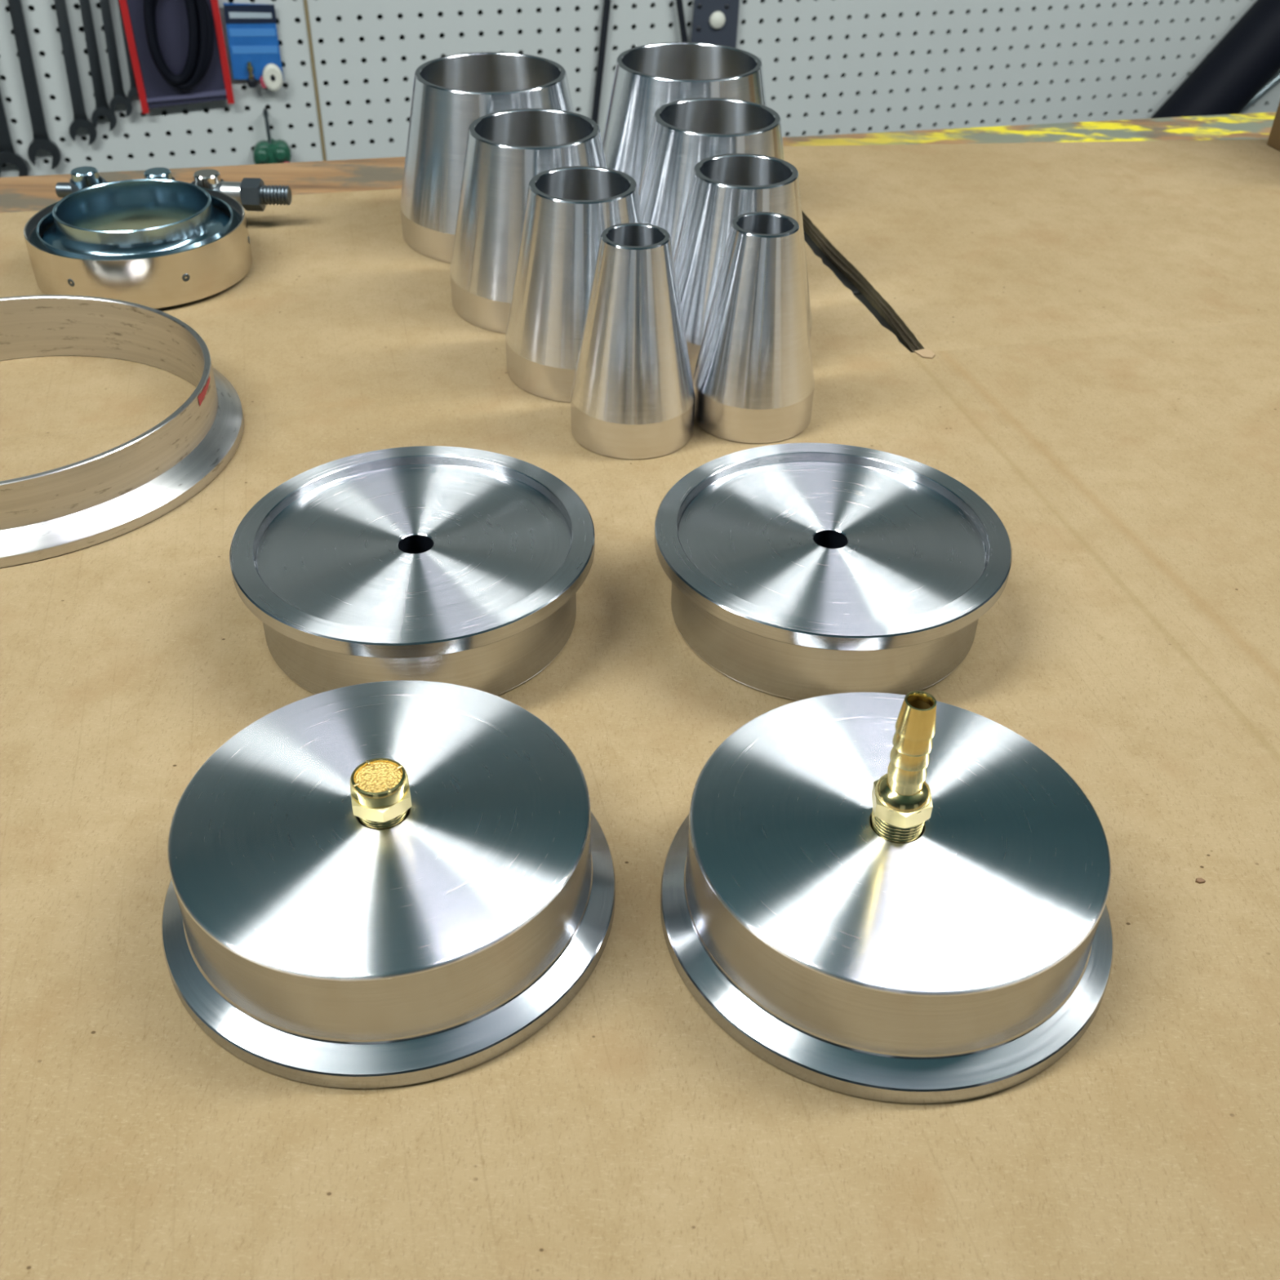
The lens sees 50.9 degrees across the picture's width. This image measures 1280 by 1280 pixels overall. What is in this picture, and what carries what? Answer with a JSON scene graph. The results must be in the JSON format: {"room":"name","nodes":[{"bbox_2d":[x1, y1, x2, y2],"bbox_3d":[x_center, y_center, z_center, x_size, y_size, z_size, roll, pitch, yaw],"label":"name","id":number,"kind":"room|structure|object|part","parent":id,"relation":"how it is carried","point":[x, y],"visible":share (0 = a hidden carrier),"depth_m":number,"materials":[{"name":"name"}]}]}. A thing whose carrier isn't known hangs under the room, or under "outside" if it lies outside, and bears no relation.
{"room":"metal workshop","nodes":[
{"label":"metal workshop","id":0,"kind":"room"},
{"bbox_2d":[350,758,411,830],"bbox_3d":[-0.063,0.039,0.327,0.015,0.018,0.016,1,38,0],"label":"vent","id":1,"kind":"object","parent":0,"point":[380,788],"visible":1,"depth_m":0.32,"materials":[{"name":"gold metal"}]},
{"bbox_2d":[0,0,1279,177],"bbox_3d":[-0.062,-1.187,1.505,4.500,2.420,0.062,-8,39,-12],"label":"wall","id":2,"kind":"structure","parent":0,"point":[830,67],"depth_m":1.79,"materials":[{"name":"grey"}]},
{"bbox_2d":[0,90,28,177],"bbox_3d":[-0.780,-0.696,1.597,0.047,0.308,0.028,6,38,6],"label":"wrench","id":3,"kind":"object","parent":2,"relation":"attached to","point":[8,154],"visible":0.84,"depth_m":1.66,"materials":[{"name":"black metal"}]},
{"bbox_2d":[7,0,61,169],"bbox_3d":[-0.736,-0.709,1.601,0.046,0.293,0.028,6,38,6],"label":"wrench","id":4,"kind":"object","parent":2,"relation":"attached to","point":[42,140],"visible":1,"depth_m":1.63,"materials":[{"name":"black metal"}]},
{"bbox_2d":[53,0,97,145],"bbox_3d":[-0.687,-0.723,1.606,0.039,0.256,0.027,8,38,9],"label":"wrench","id":5,"kind":"object","parent":2,"relation":"attached to","point":[81,120],"visible":1,"depth_m":1.63,"materials":[{"name":"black metal"}]},
{"bbox_2d":[79,0,116,131],"bbox_3d":[-0.660,-0.731,1.609,0.035,0.236,0.027,10,38,11],"label":"wrench","id":6,"kind":"object","parent":2,"relation":"attached to","point":[102,108],"visible":1,"depth_m":1.63,"materials":[{"name":"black metal"}]},
{"bbox_2d":[99,0,132,117],"bbox_3d":[-0.638,-0.740,1.610,0.032,0.218,0.026,11,39,13],"label":"wrench","id":7,"kind":"object","parent":2,"relation":"attached to","point":[119,96],"visible":1,"depth_m":1.63,"materials":[{"name":"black metal"}]},
{"bbox_2d":[117,0,138,102],"bbox_3d":[-0.618,-0.746,1.614,0.028,0.202,0.025,15,40,17],"label":"wrench","id":8,"kind":"object","parent":2,"relation":"attached to","point":[133,90],"visible":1,"depth_m":1.64,"materials":[{"name":"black metal"}]},
{"bbox_3d":[-1.077,-0.635,1.558,1.372,0.838,0.005,-8,39,-12],"label":"pegboard panel","id":9,"kind":"part","parent":2,"relation":"part of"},
{"bbox_2d":[119,0,234,113],"bbox_3d":[-0.561,-0.757,1.599,0.114,0.253,0.027,-8,39,-12],"label":"holder","id":10,"kind":"object","parent":2,"relation":"hanging from","point":[177,49],"visible":1,"depth_m":1.64,"materials":[{"name":"red"}]},
{"bbox_3d":[-0.614,-0.757,1.596,0.010,0.253,0.005,-8,39,-12],"label":"red rail","id":11,"kind":"part","parent":10,"relation":"part of","materials":[{"name":"red plastic"}]},
{"bbox_3d":[-0.513,-0.774,1.617,0.009,0.247,0.005,-8,39,-12],"label":"red rail","id":12,"kind":"part","parent":10,"relation":"part of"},
{"bbox_2d":[222,2,283,91],"bbox_3d":[-0.477,-0.732,1.661,0.062,0.103,0.015,-8,39,-12],"label":"card","id":13,"kind":"object","parent":2,"relation":"hanging from","point":[251,28],"visible":1,"depth_m":1.66,"materials":[{"name":"blue"}]},
{"bbox_2d":[228,12,271,17],"bbox_3d":[-0.476,-0.764,1.643,0.050,0.009,0.001,-8,39,-12],"label":"print","id":14,"kind":"object","parent":13,"relation":"on","point":[232,15],"depth_m":1.64},
{"bbox_2d":[253,107,291,164],"bbox_3d":[-0.475,-0.642,1.726,0.048,0.079,0.035,-8,39,-12],"label":"hook","id":15,"kind":"object","parent":2,"relation":"hanging from","point":[271,150],"visible":0.8,"depth_m":1.73,"materials":[{"name":"plastic"}]},
{"bbox_3d":[-0.485,-0.621,1.724,0.015,0.015,0.007,-8,39,-12],"label":"knob","id":16,"kind":"part","parent":15,"relation":"part of","materials":[{"name":"green plastic"}]},
{"bbox_3d":[-0.463,-0.624,1.729,0.015,0.015,0.007,-8,39,-12],"label":"knob","id":17,"kind":"part","parent":15,"relation":"part of","materials":[{"name":"green plastic"}]},
{"bbox_2d":[303,0,326,160],"bbox_3d":[-0.414,-0.738,1.697,0.004,0.840,0.007,-8,39,-12],"label":"trim","id":18,"kind":"structure","parent":2,"relation":"attached to","point":[305,4],"depth_m":1.71,"materials":[{"name":"brown wood"}]},
{"bbox_2d":[591,0,610,124],"bbox_3d":[-0.048,-0.770,1.782,0.049,0.540,0.010,-11,39,-15],"label":"hanging cord","id":19,"kind":"object","parent":2,"relation":"hanging from","point":[606,3],"visible":0.54,"depth_m":1.78,"materials":[{"name":"black rubber"}]},
{"bbox_2d":[675,0,688,42],"bbox_3d":[0.059,-0.831,1.767,0.048,0.380,0.011,-10,39,-14],"label":"power cord","id":20,"kind":"object","parent":2,"relation":"attached to","point":[679,2],"visible":0.28,"depth_m":1.77,"materials":[{"name":"black rubber"}]},
{"bbox_2d":[690,0,739,48],"bbox_3d":[0.102,-0.862,1.752,0.066,0.192,0.012,-8,39,-12],"label":"metal plate","id":21,"kind":"object","parent":2,"relation":"attached to","point":[713,21],"visible":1,"depth_m":1.78,"materials":[{"name":"grey metal"}]},
{"bbox_3d":[0.103,-0.821,1.782,0.022,0.022,0.008,-8,39,-12],"label":"knob","id":22,"kind":"part","parent":21,"relation":"part of","materials":[{"name":"beige plastic"}]},
{"bbox_3d":[0.531,-0.869,1.911,1.956,0.838,0.005,-8,39,-12],"label":"pegboard panel","id":23,"kind":"part","parent":2,"relation":"part of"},
{"bbox_2d":[1150,0,1279,118],"bbox_3d":[0.862,-0.821,1.976,0.606,0.714,0.099,-8,39,-12],"label":"duct","id":24,"kind":"object","parent":2,"relation":"attached to","point":[1242,64],"visible":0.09,"depth_m":1.94,"materials":[{"name":"black plastic"}]},
{"bbox_2d":[1240,71,1279,113],"bbox_3d":[0.991,-0.873,2.042,0.488,0.431,0.015,-8,39,-12],"label":"rod","id":25,"kind":"object","parent":2,"relation":"attached to","point":[1275,80],"visible":0.02,"depth_m":2.05,"materials":[{"name":"grey metal"}]},
{"bbox_2d":[871,690,936,843],"bbox_3d":[0.063,0.031,0.318,0.014,0.043,0.015,1,38,0],"label":"fitting","id":26,"kind":"object","parent":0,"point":[901,798],"visible":1,"depth_m":0.32,"materials":[{"name":"gold metal"}]},
{"bbox_3d":[0.063,0.024,0.312,0.009,0.026,0.009,1,38,0],"label":"barbed stem","id":27,"kind":"part","parent":26,"relation":"part of","materials":[{"name":"gold metal"}]},
{"bbox_3d":[0.449,1.037,0.651,5.476,0.050,5.309,1,38,0],"label":"floor","id":28,"kind":"structure","parent":0,"visible":0},
{"bbox_2d":[0,111,1275,351],"bbox_3d":[0.232,0.322,0.787,2.517,0.911,0.999,-7,38,-11],"label":"workbench","id":29,"kind":"object","parent":28,"relation":"on","point":[32,193],"visible":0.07,"depth_m":0.88,"materials":[{"name":"paint"}]},
{"bbox_2d":[0,139,1279,1279],"bbox_3d":[0.041,-0.050,0.485,1.379,0.041,0.952,-1,38,-3],"label":"kraft paper","id":30,"kind":"object","parent":29,"relation":"on","point":[1096,325],"depth_m":0.36,"materials":[{"name":"brown paper"}]},
{"bbox_2d":[0,294,244,568],"bbox_3d":[-0.248,-0.088,0.521,0.180,0.027,0.180,1,38,0],"label":"ring","id":31,"kind":"object","parent":30,"relation":"on","point":[120,490],"visible":1,"depth_m":0.50,"materials":[{"name":"metal"}]},
{"bbox_2d":[23,166,291,308],"bbox_3d":[-0.247,-0.203,0.665,0.125,0.034,0.128,1,38,0],"label":"clamp","id":32,"kind":"object","parent":30,"relation":"on","point":[157,240],"visible":0.97,"depth_m":0.64,"materials":[{"name":"metal"}]},
{"bbox_3d":[-0.063,0.054,0.338,0.114,0.032,0.114,-6,38,-9],"label":"pipe end cap","id":33,"kind":"part","parent":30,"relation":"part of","materials":[{"name":"silver metal"}]},
{"bbox_3d":[-0.072,-0.021,0.436,0.114,0.032,0.114,-26,45,-31],"label":"pipe end cap","id":34,"kind":"part","parent":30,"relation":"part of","materials":[{"name":"silver metal"}]},
{"bbox_2d":[400,52,573,263],"bbox_3d":[-0.075,-0.251,0.695,0.101,0.081,0.101,1,38,0],"label":"cone reducer","id":35,"kind":"object","parent":30,"relation":"on","point":[450,93],"visible":0.58,"depth_m":0.67,"materials":[{"name":"metal"}]},
{"bbox_2d":[449,108,606,333],"bbox_3d":[-0.048,-0.197,0.624,0.083,0.081,0.083,1,38,0],"label":"cone reducer","id":36,"kind":"object","parent":30,"relation":"on","point":[505,149],"visible":0.64,"depth_m":0.60,"materials":[{"name":"metal"}]},
{"bbox_2d":[505,165,643,402],"bbox_3d":[-0.024,-0.152,0.567,0.068,0.081,0.068,1,38,0],"label":"cone reducer","id":37,"kind":"object","parent":30,"relation":"on","point":[568,210],"visible":0.7,"depth_m":0.55,"materials":[{"name":"metal"}]},
{"bbox_2d":[570,222,694,459],"bbox_3d":[-0.002,-0.118,0.524,0.050,0.081,0.050,1,38,0],"label":"cone reducer","id":38,"kind":"object","parent":30,"relation":"on","point":[633,393],"visible":1,"depth_m":0.51,"materials":[{"name":"metal"}]},
{"bbox_2d":[601,42,766,191],"bbox_3d":[0.025,-0.267,0.718,0.100,0.081,0.100,1,38,0],"label":"cone reducer","id":39,"kind":"object","parent":30,"relation":"on","point":[646,78],"visible":0.44,"depth_m":0.69,"materials":[{"name":"metal"}]},
{"bbox_2d":[638,97,784,257],"bbox_3d":[0.035,-0.209,0.643,0.082,0.081,0.082,1,38,0],"label":"cone reducer","id":40,"kind":"object","parent":30,"relation":"on","point":[684,133],"visible":0.44,"depth_m":0.62,"materials":[{"name":"metal"}]},
{"bbox_2d":[673,153,812,376],"bbox_3d":[0.043,-0.163,0.584,0.067,0.081,0.067,1,38,0],"label":"cone reducer","id":41,"kind":"object","parent":30,"relation":"on","point":[723,188],"visible":0.47,"depth_m":0.56,"materials":[{"name":"metal"}]},
{"bbox_2d":[692,211,814,444],"bbox_3d":[0.047,-0.126,0.535,0.050,0.081,0.050,1,38,0],"label":"cone reducer","id":42,"kind":"object","parent":30,"relation":"on","point":[753,383],"visible":1,"depth_m":0.52,"materials":[{"name":"metal"}]},
{"bbox_3d":[0.061,-0.023,0.443,0.114,0.032,0.114,-10,39,-15],"label":"pipe end cap","id":43,"kind":"part","parent":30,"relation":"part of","materials":[{"name":"silver metal"}]},
{"bbox_3d":[0.063,0.057,0.338,0.114,0.032,0.114,19,41,21],"label":"pipe end cap","id":44,"kind":"part","parent":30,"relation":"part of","materials":[{"name":"silver metal"}]},
{"bbox_2d":[1195,877,1205,884],"bbox_3d":[0.149,0.064,0.357,0.003,0.001,0.002,1,38,0],"label":"chip","id":45,"kind":"object","parent":30,"relation":"on","point":[1199,880],"visible":1,"depth_m":0.36,"materials":[{"name":"brown"}]},
{"bbox_2d":[1266,101,1279,151],"bbox_3d":[0.434,-0.338,0.799,0.040,0.110,0.090,-9,39,-13],"label":"wood block","id":46,"kind":"object","parent":30,"relation":"on","point":[1273,140],"visible":1,"depth_m":0.85,"materials":[{"name":"brown wood"}]}
]}

